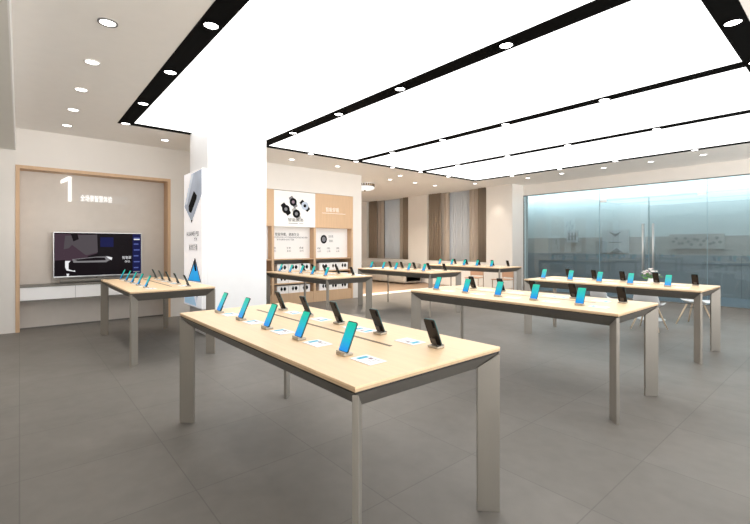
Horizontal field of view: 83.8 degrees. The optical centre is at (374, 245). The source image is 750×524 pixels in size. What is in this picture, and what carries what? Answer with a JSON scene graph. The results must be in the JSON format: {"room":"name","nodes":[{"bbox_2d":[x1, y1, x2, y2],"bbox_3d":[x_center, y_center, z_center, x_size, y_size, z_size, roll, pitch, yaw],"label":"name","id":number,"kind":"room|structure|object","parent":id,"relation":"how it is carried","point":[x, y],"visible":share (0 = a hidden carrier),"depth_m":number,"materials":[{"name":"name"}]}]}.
{"room":"electronics store","nodes":[
{"label":"electronics store","id":0,"kind":"room"},
{"bbox_2d":[0,0,14,149],"bbox_3d":[-2.641,-1.764,1.127,2.439,0.371,13.140,0,0,-40],"label":"ceiling","id":1,"kind":"structure","parent":0,"point":[6,109],"depth_m":4.18,"materials":[{"name":"grey paint"}]},
{"bbox_2d":[0,128,360,333],"bbox_3d":[-4.346,-0.250,8.796,9.780,3.400,0.750,0,0,-40],"label":"wall","id":2,"kind":"structure","parent":0,"point":[33,147],"depth_m":7.88,"materials":[{"name":"white paint"}]},
{"bbox_2d":[7,0,15,149],"bbox_3d":[-1.708,-1.764,1.921,0.011,0.371,13.140,0,0,-40],"label":"trim","id":3,"kind":"structure","parent":2,"relation":"attached to","point":[9,8],"depth_m":3.83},
{"bbox_2d":[20,171,163,327],"bbox_3d":[-5.395,0.055,8.100,2.384,2.790,0.450,0,0,-40],"label":"wall niche","id":4,"kind":"object","parent":2,"relation":"in","point":[45,207],"visible":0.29,"depth_m":7.73,"materials":[{"name":"beige paint"}]},
{"bbox_2d":[20,314,162,329],"bbox_3d":[-5.240,1.440,7.917,2.272,0.020,0.030,0,0,-40],"label":"baseboard","id":5,"kind":"structure","parent":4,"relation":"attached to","point":[161,314],"depth_m":7.73,"materials":[{"name":"wood"}]},
{"bbox_2d":[61,176,126,204],"bbox_3d":[-5.281,-1.028,7.892,1.055,0.455,0.014,0,0,-40],"label":"sign","id":6,"kind":"object","parent":4,"relation":"attached to","point":[82,197],"visible":1,"depth_m":7.90,"materials":[{"name":"grey"}]},
{"bbox_2d":[15,164,170,332],"bbox_3d":[-5.142,0.055,7.802,2.384,2.790,0.292,0,0,-40],"label":"frame","id":7,"kind":"object","parent":2,"relation":"attached to","point":[167,182],"visible":0.91,"depth_m":7.51,"materials":[{"name":"brown wood"}]},
{"bbox_2d":[20,281,123,301],"bbox_3d":[-5.144,0.814,7.805,2.270,0.272,0.252,0,0,-40],"label":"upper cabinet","id":8,"kind":"object","parent":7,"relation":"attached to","point":[72,290],"visible":0.47,"depth_m":7.35,"materials":[{"name":"wood"}]},
{"bbox_2d":[53,232,141,282],"bbox_3d":[-5.158,0.212,7.829,1.388,0.900,0.130,0,0,-40],"label":"television","id":9,"kind":"object","parent":8,"relation":"on","point":[75,254],"visible":1,"depth_m":7.75,"materials":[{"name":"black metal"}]},
{"bbox_2d":[190,123,265,334],"bbox_3d":[-2.566,-0.249,7.298,1.000,3.399,0.908,0,0,-40],"label":"wall column","id":10,"kind":"structure","parent":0,"point":[234,158],"depth_m":6.93,"materials":[{"name":"white paint"}]},
{"bbox_2d":[184,168,207,308],"bbox_3d":[-2.991,-0.105,6.953,0.092,2.230,0.933,0,0,-40],"label":"sign","id":11,"kind":"object","parent":10,"relation":"attached to","point":[195,182],"visible":1,"depth_m":6.77,"materials":[{"name":"white"}]},
{"bbox_2d":[0,280,749,523],"bbox_3d":[2.427,1.510,6.792,17.500,0.120,23.200,0,0,-40],"label":"floor","id":12,"kind":"structure","parent":0,"point":[88,436],"depth_m":3.24,"materials":[{"name":"grey tile"}]},
{"bbox_2d":[101,277,214,366],"bbox_3d":[-3.284,1.001,6.174,1.010,0.897,2.360,0,0,-40],"label":"display table","id":13,"kind":"object","parent":12,"relation":"on","point":[165,290],"visible":0.91,"depth_m":5.59,"materials":[{"name":"wood"}]},
{"bbox_2d":[266,189,352,303],"bbox_3d":[-2.152,0.058,10.546,3.570,2.785,0.587,0,0,-40],"label":"display shelf","id":14,"kind":"object","parent":12,"relation":"on","point":[312,228],"visible":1,"depth_m":10.68,"materials":[{"name":"brown wood"}]},
{"bbox_2d":[274,285,287,293],"bbox_3d":[-2.320,1.082,10.249,0.300,0.190,0.241,0,0,-40],"label":"box","id":15,"kind":"object","parent":14,"relation":"on","point":[282,289],"visible":0.83,"depth_m":10.16,"materials":[{"name":"white cardboard"}]},
{"bbox_2d":[274,264,287,270],"bbox_3d":[-2.320,0.557,10.249,0.300,0.190,0.241,0,0,-40],"label":"box","id":16,"kind":"object","parent":14,"relation":"on","point":[276,266],"visible":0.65,"depth_m":10.16,"materials":[{"name":"white cardboard"}]},
{"bbox_2d":[288,284,298,292],"bbox_3d":[-2.084,1.082,10.450,0.300,0.190,0.241,0,0,-40],"label":"box","id":17,"kind":"object","parent":14,"relation":"on","point":[292,288],"visible":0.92,"depth_m":10.36,"materials":[{"name":"white"}]},
{"bbox_2d":[274,190,314,227],"bbox_3d":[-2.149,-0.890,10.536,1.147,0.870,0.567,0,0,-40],"label":"poster","id":18,"kind":"object","parent":14,"relation":"attached to","point":[292,209],"depth_m":10.30,"materials":[{"name":"white paper"}]},
{"bbox_2d":[266,270,371,319],"bbox_3d":[-1.188,1.001,8.232,1.010,0.897,2.360,0,0,-40],"label":"display table","id":19,"kind":"object","parent":12,"relation":"on","point":[343,278],"visible":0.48,"depth_m":7.66,"materials":[{"name":"wood"}]},
{"bbox_2d":[180,302,499,523],"bbox_3d":[-0.458,1.001,2.853,1.010,0.897,2.360,0,0,-40],"label":"display table","id":20,"kind":"object","parent":12,"relation":"on","point":[407,366],"visible":0.99,"depth_m":2.27,"materials":[{"name":"brown wood"}]},
{"bbox_2d":[236,314,246,320],"bbox_3d":[-0.994,0.527,3.100,0.056,0.053,0.074,0,0,-40],"label":"phone stand","id":21,"kind":"object","parent":20,"relation":"on","point":[237,318],"visible":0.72,"depth_m":3.08,"materials":[{"name":"grey"}]},
{"bbox_2d":[238,297,250,317],"bbox_3d":[-0.975,0.466,3.116,0.071,0.148,0.076,0,0,-40],"label":"phone","id":22,"kind":"object","parent":21,"relation":"on","point":[247,300],"visible":0.94,"depth_m":3.11,"materials":[{"name":"teal"}]},
{"bbox_2d":[261,325,272,329],"bbox_3d":[-0.715,0.527,2.772,0.056,0.053,0.074,0,0,-40],"label":"phone stand","id":23,"kind":"object","parent":20,"relation":"on","point":[262,326],"visible":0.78,"depth_m":2.75,"materials":[{"name":"grey"}]},
{"bbox_2d":[264,303,277,326],"bbox_3d":[-0.696,0.466,2.789,0.071,0.148,0.076,0,0,-40],"label":"phone","id":24,"kind":"object","parent":23,"relation":"on","point":[272,310],"visible":1,"depth_m":2.78,"materials":[{"name":"teal glass"}]},
{"bbox_2d":[270,329,294,334],"bbox_3d":[-0.593,0.552,2.673,0.108,0.003,0.156,0,0,-40],"label":"price card","id":25,"kind":"object","parent":20,"relation":"on","point":[278,331],"visible":0.88,"depth_m":2.67,"materials":[{"name":"white paper"}]},
{"bbox_2d":[278,304,287,310],"bbox_3d":[-0.788,0.527,3.577,0.056,0.053,0.074,0,0,-40],"label":"phone stand","id":26,"kind":"object","parent":20,"relation":"on","point":[281,308],"visible":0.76,"depth_m":3.56,"materials":[{"name":"grey wood"}]},
{"bbox_2d":[275,291,285,308],"bbox_3d":[-0.807,0.466,3.561,0.071,0.148,0.076,0,0,-40],"label":"phone","id":27,"kind":"object","parent":26,"relation":"on","point":[278,295],"visible":0.88,"depth_m":3.55,"materials":[{"name":"black plastic"}]},
{"bbox_2d":[292,335,305,340],"bbox_3d":[-0.446,0.527,2.456,0.056,0.053,0.074,0,0,-40],"label":"phone stand","id":28,"kind":"object","parent":20,"relation":"on","point":[293,336],"visible":0.7,"depth_m":2.43,"materials":[{"name":"grey"}]},
{"bbox_2d":[295,310,310,337],"bbox_3d":[-0.427,0.466,2.473,0.071,0.148,0.076,0,0,-40],"label":"phone","id":29,"kind":"object","parent":28,"relation":"on","point":[305,316],"visible":0.98,"depth_m":2.46,"materials":[{"name":"teal glass"}]},
{"bbox_2d":[302,339,332,346],"bbox_3d":[-0.325,0.552,2.357,0.108,0.003,0.156,0,0,-40],"label":"price card","id":30,"kind":"object","parent":20,"relation":"on","point":[316,343],"visible":1,"depth_m":2.34,"materials":[{"name":"white paper"}]},
{"bbox_2d":[333,316,344,324],"bbox_3d":[-0.253,0.527,2.949,0.056,0.053,0.074,0,0,-40],"label":"phone stand","id":31,"kind":"object","parent":20,"relation":"on","point":[337,322],"visible":0.9,"depth_m":2.93,"materials":[{"name":"grey"}]},
{"bbox_2d":[329,301,342,321],"bbox_3d":[-0.272,0.466,2.933,0.071,0.148,0.076,0,0,-40],"label":"phone","id":32,"kind":"object","parent":31,"relation":"on","point":[333,305],"visible":0.87,"depth_m":2.92,"materials":[{"name":"black plastic"}]},
{"bbox_2d":[336,350,352,356],"bbox_3d":[-0.155,0.527,2.114,0.056,0.053,0.074,0,0,-40],"label":"phone stand","id":33,"kind":"object","parent":20,"relation":"on","point":[338,352],"visible":0.52,"depth_m":2.09,"materials":[{"name":"grey"}]},
{"bbox_2d":[339,321,357,352],"bbox_3d":[-0.136,0.466,2.130,0.071,0.148,0.076,0,0,-40],"label":"phone","id":34,"kind":"object","parent":33,"relation":"on","point":[351,327],"visible":1,"depth_m":2.12,"materials":[{"name":"teal glass"}]},
{"bbox_2d":[350,355,386,365],"bbox_3d":[-0.033,0.552,2.014,0.108,0.003,0.156,0,0,-40],"label":"price card","id":35,"kind":"object","parent":20,"relation":"on","point":[369,360],"visible":1,"depth_m":2.00,"materials":[{"name":"white paper"}]},
{"bbox_2d":[373,326,386,334],"bbox_3d":[0.032,0.527,2.614,0.056,0.053,0.074,0,0,-40],"label":"phone stand","id":36,"kind":"object","parent":20,"relation":"on","point":[378,331],"visible":0.98,"depth_m":2.60,"materials":[{"name":"grey"}]},
{"bbox_2d":[369,308,384,331],"bbox_3d":[0.013,0.466,2.598,0.071,0.148,0.076,0,0,-40],"label":"phone","id":37,"kind":"object","parent":36,"relation":"on","point":[374,313],"visible":0.88,"depth_m":2.59,"materials":[{"name":"black"}]},
{"bbox_2d":[394,338,425,344],"bbox_3d":[0.201,0.552,2.403,0.108,0.003,0.156,0,0,-40],"label":"price card","id":38,"kind":"object","parent":20,"relation":"on","point":[409,341],"visible":1,"depth_m":2.39,"materials":[{"name":"white paper"}]},
{"bbox_2d":[428,338,443,348],"bbox_3d":[0.330,0.527,2.263,0.056,0.053,0.074,0,0,-40],"label":"phone stand","id":39,"kind":"object","parent":20,"relation":"on","point":[434,345],"visible":0.94,"depth_m":2.25,"materials":[{"name":"grey"}]},
{"bbox_2d":[424,318,441,345],"bbox_3d":[0.311,0.466,2.247,0.071,0.148,0.076,0,0,-40],"label":"phone","id":40,"kind":"object","parent":39,"relation":"on","point":[430,324],"visible":0.9,"depth_m":2.24,"materials":[{"name":"black"}]},
{"bbox_3d":[-1.279,0.527,3.435,0.056,0.053,0.074,0,0,-40],"label":"phone stand","id":41,"kind":"object","parent":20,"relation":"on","visible":0},
{"bbox_2d":[217,292,227,310],"bbox_3d":[-1.260,0.466,3.451,0.071,0.148,0.076,0,0,-40],"label":"phone","id":42,"kind":"object","parent":41,"relation":"on","point":[225,294],"visible":0.96,"depth_m":3.44,"materials":[{"name":"teal glass"}]},
{"bbox_3d":[-0.522,0.527,3.265,0.056,0.053,0.074,0,0,-40],"label":"phone stand","id":43,"kind":"object","parent":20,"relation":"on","visible":0},
{"bbox_2d":[299,296,311,313],"bbox_3d":[-0.541,0.466,3.249,0.071,0.148,0.076,0,0,-40],"label":"phone","id":44,"kind":"object","parent":43,"relation":"on","point":[302,298],"visible":0.85,"depth_m":3.23,"materials":[{"name":"black plastic"}]},
{"bbox_2d":[361,261,420,283],"bbox_3d":[0.559,1.070,16.626,0.880,0.760,2.700,0,0,-40],"label":"sofa","id":45,"kind":"object","parent":12,"relation":"on","point":[399,279],"visible":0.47,"depth_m":16.16,"materials":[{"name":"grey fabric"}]},
{"bbox_2d":[358,267,460,317],"bbox_3d":[0.722,1.001,9.582,1.010,0.897,2.360,0,0,-40],"label":"display table","id":46,"kind":"object","parent":12,"relation":"on","point":[387,271],"visible":0.92,"depth_m":9.08,"materials":[{"name":"wood"}]},
{"bbox_2d":[465,271,483,286],"bbox_3d":[3.116,1.050,13.093,0.460,0.800,0.477,0,0,35],"label":"chair","id":47,"kind":"object","parent":12,"relation":"on","point":[471,272],"visible":0.54,"depth_m":13.16,"materials":[{"name":"brown wood"}]},
{"bbox_2d":[428,264,521,290],"bbox_3d":[2.674,1.001,11.440,1.010,0.897,2.360,0,0,-40],"label":"display table","id":48,"kind":"object","parent":12,"relation":"on","point":[470,267],"visible":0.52,"depth_m":10.86,"materials":[{"name":"wood"}]},
{"bbox_2d":[491,271,513,289],"bbox_3d":[3.767,1.050,12.329,0.477,0.800,0.460,0,0,-29],"label":"chair","id":49,"kind":"object","parent":12,"relation":"on","point":[504,274],"visible":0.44,"depth_m":12.32,"materials":[{"name":"brown wood"}]},
{"bbox_2d":[411,285,657,424],"bbox_3d":[1.583,1.001,4.590,1.010,0.897,2.360,0,0,-40],"label":"display table","id":50,"kind":"object","parent":12,"relation":"on","point":[618,313],"visible":0.8,"depth_m":4.01,"materials":[{"name":"wood"}]},
{"bbox_2d":[617,298,627,303],"bbox_3d":[2.371,0.527,4.000,0.056,0.053,0.074,0,0,-40],"label":"phone stand","id":51,"kind":"object","parent":50,"relation":"on","point":[621,299],"visible":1,"depth_m":3.98,"materials":[{"name":"grey wood"}]},
{"bbox_2d":[616,286,626,301],"bbox_3d":[2.352,0.466,3.984,0.071,0.148,0.076,0,0,-40],"label":"phone","id":52,"kind":"object","parent":51,"relation":"on","point":[621,292],"visible":1,"depth_m":3.98,"materials":[{"name":"black plastic"}]},
{"bbox_3d":[1.886,0.527,3.850,0.056,0.053,0.074,0,0,-40],"label":"phone stand","id":53,"kind":"object","parent":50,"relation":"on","visible":0},
{"bbox_2d":[575,287,586,303],"bbox_3d":[1.905,0.466,3.867,0.071,0.148,0.076,0,0,-40],"label":"phone","id":54,"kind":"object","parent":53,"relation":"on","point":[581,292],"visible":1,"depth_m":3.86,"materials":[{"name":"blue glass"}]},
{"bbox_3d":[1.595,0.527,4.193,0.056,0.053,0.074,0,0,-40],"label":"phone stand","id":55,"kind":"object","parent":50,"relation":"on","visible":0},
{"bbox_2d":[530,284,539,298],"bbox_3d":[1.614,0.466,4.209,0.071,0.148,0.076,0,0,-40],"label":"phone","id":56,"kind":"object","parent":55,"relation":"on","point":[535,288],"visible":1,"depth_m":4.21,"materials":[{"name":"blue"}]},
{"bbox_3d":[2.073,0.527,4.350,0.056,0.053,0.074,0,0,-40],"label":"phone stand","id":57,"kind":"object","parent":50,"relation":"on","visible":0},
{"bbox_2d":[568,283,576,296],"bbox_3d":[2.054,0.466,4.334,0.071,0.148,0.076,0,0,-40],"label":"phone","id":58,"kind":"object","parent":57,"relation":"on","point":[572,286],"visible":0.85,"depth_m":4.33,"materials":[{"name":"black"}]},
{"bbox_3d":[1.326,0.527,4.509,0.056,0.053,0.074,0,0,-40],"label":"phone stand","id":59,"kind":"object","parent":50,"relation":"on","visible":0},
{"bbox_2d":[495,281,503,294],"bbox_3d":[1.345,0.466,4.525,0.071,0.148,0.076,0,0,-40],"label":"phone","id":60,"kind":"object","parent":59,"relation":"on","point":[499,286],"visible":1,"depth_m":4.52,"materials":[{"name":"blue glass"}]},
{"bbox_3d":[1.047,0.527,4.837,0.056,0.053,0.074,0,0,-40],"label":"phone stand","id":61,"kind":"object","parent":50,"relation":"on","visible":0},
{"bbox_2d":[462,279,470,291],"bbox_3d":[1.066,0.466,4.853,0.071,0.148,0.076,0,0,-40],"label":"phone","id":62,"kind":"object","parent":61,"relation":"on","point":[467,281],"visible":1,"depth_m":4.85,"materials":[{"name":"blue glass"}]},
{"bbox_2d":[590,291,611,298],"bbox_3d":[4.398,1.110,8.014,0.442,0.688,0.445,0,0,-15],"label":"shell chair","id":63,"kind":"object","parent":12,"relation":"on","point":[592,293],"visible":0.31,"depth_m":7.92,"materials":[{"name":"plastic"}]},
{"bbox_2d":[524,276,720,363],"bbox_3d":[3.593,1.001,6.301,1.010,0.897,2.360,0,0,-40],"label":"display table","id":64,"kind":"object","parent":12,"relation":"on","point":[696,293],"visible":0.93,"depth_m":5.72,"materials":[{"name":"wood"}]},
{"bbox_2d":[630,295,667,332],"bbox_3d":[4.740,1.110,7.224,0.442,0.688,0.445,0,0,-38],"label":"shell chair","id":65,"kind":"object","parent":12,"relation":"on","point":[655,299],"visible":0.4,"depth_m":7.13,"materials":[{"name":"grey plastic"}]},
{"bbox_2d":[637,316,665,320],"bbox_3d":[5.421,1.109,8.211,0.800,0.682,0.800,0,0,-40],"label":"round table","id":66,"kind":"object","parent":12,"relation":"on","point":[659,319],"visible":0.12,"depth_m":8.16,"materials":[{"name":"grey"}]},
{"bbox_2d":[640,268,661,281],"bbox_3d":[5.423,0.605,8.191,0.332,0.324,0.377,0,0,-40],"label":"flower arrangement","id":67,"kind":"object","parent":66,"relation":"on","point":[648,274],"visible":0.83,"depth_m":8.20,"materials":[{"name":"white plant"}]},
{"bbox_2d":[675,298,709,323],"bbox_3d":[5.846,1.110,7.637,0.445,0.688,0.442,0,0,-28],"label":"shell chair","id":68,"kind":"object","parent":12,"relation":"on","point":[689,301],"visible":0.42,"depth_m":7.67,"materials":[{"name":"plastic"}]},
{"bbox_2d":[11,0,749,202],"bbox_3d":[0.358,-2.025,7.526,15.300,0.150,19.400,0,0,-40],"label":"ceiling","id":69,"kind":"structure","parent":0,"point":[52,39],"depth_m":5.07,"materials":[{"name":"paint"}]},
{"bbox_2d":[83,59,100,65],"bbox_3d":[-3.006,-1.945,4.440,0.156,0.010,0.156,0,0,-40],"label":"recessed light","id":70,"kind":"object","parent":69,"relation":"in","point":[88,61],"visible":1,"depth_m":4.44,"materials":[{"name":"white plastic"}]},
{"bbox_2d":[97,18,117,27],"bbox_3d":[-2.339,-1.945,3.656,0.156,0.010,0.156,0,0,-40],"label":"recessed light","id":71,"kind":"object","parent":69,"relation":"in","point":[106,22],"visible":1,"depth_m":3.65,"materials":[{"name":"white"}]},
{"bbox_2d":[135,0,593,139],"bbox_3d":[-0.873,-1.967,4.795,2.098,0.026,6.731,0,0,-40],"label":"ceiling light panel","id":72,"kind":"object","parent":69,"relation":"attached to","point":[277,67],"visible":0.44,"depth_m":4.21,"materials":[{"name":"white plastic"}]},
{"bbox_2d":[361,182,374,190],"bbox_3d":[-0.319,-1.825,13.213,0.620,0.250,0.620,0,0,-40],"label":"ceiling lamp","id":73,"kind":"object","parent":69,"relation":"attached to","point":[365,186],"visible":0.66,"depth_m":12.98,"materials":[{"name":"white"}]},
{"bbox_2d":[369,201,376,257],"bbox_3d":[-0.094,-0.690,18.580,0.134,2.516,0.583,0,0,-40],"label":"curtain","id":74,"kind":"object","parent":69,"relation":"hanging from","point":[372,205],"visible":0.94,"depth_m":18.52,"materials":[{"name":"brown fabric"}]},
{"bbox_2d":[377,201,383,257],"bbox_3d":[0.225,-0.690,18.373,0.048,2.516,0.587,0,0,-40],"label":"curtain","id":75,"kind":"object","parent":69,"relation":"hanging from","point":[380,204],"visible":0.88,"depth_m":18.36,"materials":[{"name":"brown fabric"}]},
{"bbox_2d":[385,199,399,258],"bbox_3d":[0.761,-0.690,17.820,0.043,2.516,1.022,0,0,-40],"label":"sheer curtain","id":76,"kind":"object","parent":69,"relation":"hanging from","point":[392,207],"visible":1,"depth_m":17.86,"materials":[{"name":"white fabric"}]},
{"bbox_2d":[400,198,402,258],"bbox_3d":[1.149,-0.690,17.288,0.048,2.516,0.357,0,0,-40],"label":"curtain","id":77,"kind":"object","parent":69,"relation":"hanging from","point":[401,199],"visible":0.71,"depth_m":17.34,"materials":[{"name":"beige fabric"}]},
{"bbox_2d":[403,197,407,258],"bbox_3d":[1.258,-0.690,16.991,0.134,2.516,0.356,0,0,-40],"label":"curtain","id":78,"kind":"object","parent":69,"relation":"hanging from","point":[405,200],"visible":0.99,"depth_m":16.97,"materials":[{"name":"brown fabric"}]},
{"bbox_2d":[118,0,749,180],"bbox_3d":[1.764,-1.973,7.002,9.388,0.054,7.070,0,0,-40],"label":"track","id":79,"kind":"object","parent":69,"relation":"attached to","point":[221,12],"visible":0.62,"depth_m":4.65,"materials":[{"name":"black metal"}]},
{"bbox_2d":[163,69,177,75],"bbox_3d":[-2.297,-1.940,4.690,0.156,0.010,0.156,0,0,-40],"label":"recessed light","id":80,"kind":"object","parent":79,"relation":"attached to","point":[166,71],"visible":1,"depth_m":4.69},
{"bbox_2d":[202,20,220,30],"bbox_3d":[-1.448,-1.940,3.692,0.156,0.010,0.156,0,0,-40],"label":"recessed light","id":81,"kind":"object","parent":79,"relation":"attached to","point":[210,25],"visible":1,"depth_m":3.69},
{"bbox_2d":[498,41,514,49],"bbox_3d":[1.274,-1.940,4.058,0.156,0.010,0.156,0,0,-40],"label":"recessed light","id":82,"kind":"object","parent":79,"relation":"attached to","point":[505,45],"visible":1,"depth_m":4.06,"materials":[{"name":"white"}]},
{"bbox_2d":[721,17,744,27],"bbox_3d":[3.123,-1.940,3.644,0.156,0.010,0.156,0,0,-40],"label":"recessed light","id":83,"kind":"object","parent":79,"relation":"attached to","point":[736,21],"visible":1,"depth_m":3.64,"materials":[{"name":"white"}]},
{"bbox_2d":[429,193,440,259],"bbox_3d":[2.268,-0.690,15.804,0.134,2.516,0.633,0,0,-40],"label":"curtain","id":84,"kind":"object","parent":69,"relation":"hanging from","point":[434,199],"visible":0.98,"depth_m":15.76,"materials":[{"name":"brown fabric"}]},
{"bbox_2d":[441,192,449,260],"bbox_3d":[2.587,-0.690,15.597,0.048,2.516,0.537,0,0,-40],"label":"curtain","id":85,"kind":"object","parent":69,"relation":"hanging from","point":[445,197],"visible":0.86,"depth_m":15.53,"materials":[{"name":"beige fabric"}]},
{"bbox_2d":[450,190,468,260],"bbox_3d":[3.081,-0.690,15.094,0.043,2.516,0.942,0,0,-40],"label":"sheer curtain","id":86,"kind":"object","parent":69,"relation":"hanging from","point":[459,201],"visible":0.91,"depth_m":15.13,"materials":[{"name":"white fabric"}]},
{"bbox_2d":[469,189,477,261],"bbox_3d":[3.488,-0.690,14.538,0.048,2.516,0.496,0,0,-40],"label":"curtain","id":87,"kind":"object","parent":69,"relation":"hanging from","point":[473,194],"visible":0.78,"depth_m":14.60,"materials":[{"name":"beige fabric"}]},
{"bbox_2d":[478,187,485,261],"bbox_3d":[3.646,-0.690,14.184,0.134,2.516,0.366,0,0,-40],"label":"curtain","id":88,"kind":"object","parent":69,"relation":"hanging from","point":[481,191],"visible":0.87,"depth_m":14.17,"materials":[{"name":"brown fabric"}]},
{"bbox_2d":[269,0,741,159],"bbox_3d":[0.907,-1.967,6.309,2.145,0.026,6.731,0,0,-40],"label":"ceiling light panel","id":89,"kind":"object","parent":69,"relation":"attached to","point":[633,44],"visible":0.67,"depth_m":4.89,"materials":[{"name":"white plastic"}]},
{"bbox_2d":[364,67,749,170],"bbox_3d":[2.612,-1.967,7.760,1.974,0.026,6.731,0,0,-40],"label":"ceiling light panel","id":90,"kind":"object","parent":69,"relation":"attached to","point":[727,92],"visible":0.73,"depth_m":6.59,"materials":[{"name":"white plastic"}]},
{"bbox_2d":[427,113,749,179],"bbox_3d":[4.350,-1.967,9.239,2.218,0.026,6.731,0,0,-40],"label":"ceiling light panel","id":91,"kind":"object","parent":69,"relation":"attached to","point":[733,129],"visible":0.78,"depth_m":8.52,"materials":[{"name":"white plastic"}]},
{"bbox_2d":[363,285,452,295],"bbox_3d":[1.155,1.508,13.457,4.600,0.123,0.400,0,0,-40],"label":"trim","id":92,"kind":"structure","parent":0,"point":[452,285],"depth_m":13.10,"materials":[{"name":"beige stone"}]},
{"bbox_2d":[361,184,525,289],"bbox_3d":[2.088,-0.250,16.526,0.800,3.400,7.935,0,0,-40],"label":"wall","id":93,"kind":"structure","parent":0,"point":[504,203],"depth_m":13.83,"materials":[{"name":"white paint"}]},
{"bbox_2d":[526,196,527,278],"bbox_3d":[10.079,-0.500,9.496,2.340,3.900,17.400,0,0,-40],"label":"wall","id":94,"kind":"structure","parent":0,"point":[526,196],"depth_m":13.83,"materials":[{"name":"grey metal"}]},
{"bbox_2d":[600,198,648,296],"bbox_3d":[6.789,0.074,11.418,0.148,2.709,1.205,0,0,-40],"label":"door","id":95,"kind":"structure","parent":94,"relation":"in","point":[601,201],"depth_m":11.00,"materials":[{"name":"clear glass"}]},
{"bbox_2d":[523,289,749,309],"bbox_3d":[8.515,1.440,9.389,0.040,0.020,11.265,0,0,-40],"label":"trim","id":96,"kind":"structure","parent":94,"relation":"attached to","point":[523,289],"depth_m":10.50,"materials":[{"name":"metal"}]},
{"bbox_2d":[528,256,749,298],"bbox_3d":[10.955,0.870,10.175,0.006,1.160,17.300,0,0,-40],"label":"trim","id":97,"kind":"structure","parent":94,"relation":"attached to","point":[741,265],"depth_m":12.32,"materials":[{"name":"grey stone"}]},
{"bbox_2d":[650,192,706,304],"bbox_3d":[7.576,0.074,10.494,0.148,2.709,1.207,0,0,-40],"label":"door","id":98,"kind":"structure","parent":94,"relation":"in","point":[699,193],"depth_m":10.83,"materials":[{"name":"clear glass"}]},
{"bbox_2d":[523,159,749,195],"bbox_3d":[8.580,-1.785,9.444,0.230,0.330,11.265,0,0,-40],"label":"wall header","id":99,"kind":"structure","parent":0,"point":[737,167],"depth_m":10.97,"materials":[{"name":"white paint"}]},
{"bbox_2d":[523,189,599,294],"bbox_3d":[5.627,-0.085,12.784,0.060,3.030,2.361,0,0,-40],"label":"window","id":100,"kind":"structure","parent":99,"relation":"in","point":[599,189],"depth_m":13.65,"materials":[{"name":"clear glass"}]},
{"bbox_2d":[526,174,748,195],"bbox_3d":[8.515,-1.610,9.389,0.050,0.020,11.265,0,0,-40],"label":"trim","id":101,"kind":"structure","parent":99,"relation":"attached to","point":[739,174],"depth_m":10.97,"materials":[{"name":"metal"}]},
{"bbox_2d":[707,174,749,304],"bbox_3d":[10.062,-0.085,7.572,0.016,3.030,6.453,0,0,-40],"label":"window","id":102,"kind":"structure","parent":99,"relation":"in","point":[749,174],"depth_m":10.03,"materials":[{"name":"clear glass"}]},
{"bbox_2d":[528,175,749,237],"bbox_3d":[11.079,-0.500,10.281,0.200,3.900,17.300,0,0,-40],"label":"wall","id":103,"kind":"structure","parent":0,"point":[549,215],"depth_m":13.04,"materials":[{"name":"glass"}]},
{"bbox_2d":[528,235,749,255],"bbox_3d":[10.991,0.010,10.205,0.028,0.560,17.300,0,0,-40],"label":"panel","id":104,"kind":"object","parent":103,"relation":"attached to","point":[735,245],"depth_m":13.26,"materials":[{"name":"glass"}]},
{"bbox_2d":[567,230,578,242],"bbox_3d":[7.014,-0.315,14.831,0.034,0.430,0.400,0,0,-40],"label":"board","id":105,"kind":"object","parent":104,"relation":"attached to","point":[572,235],"visible":1,"depth_m":14.82,"materials":[{"name":"grey"}]},
{"bbox_2d":[602,230,628,252],"bbox_3d":[7.921,-0.125,13.765,0.034,0.750,0.800,0,0,-40],"label":"board","id":106,"kind":"object","parent":104,"relation":"attached to","point":[613,241],"visible":1,"depth_m":13.75,"materials":[{"name":"grey"}]},
{"bbox_2d":[669,233,724,248],"bbox_3d":[9.314,-0.110,12.127,0.034,0.440,1.300,0,0,-40],"label":"board","id":107,"kind":"object","parent":104,"relation":"attached to","point":[676,241],"visible":0.98,"depth_m":12.11,"materials":[{"name":"grey"}]},
{"bbox_2d":[528,253,749,298],"bbox_3d":[10.979,0.870,10.196,0.058,1.160,17.300,0,0,-40],"label":"wall","id":108,"kind":"structure","parent":103,"relation":"attached to","point":[727,276],"depth_m":12.74,"materials":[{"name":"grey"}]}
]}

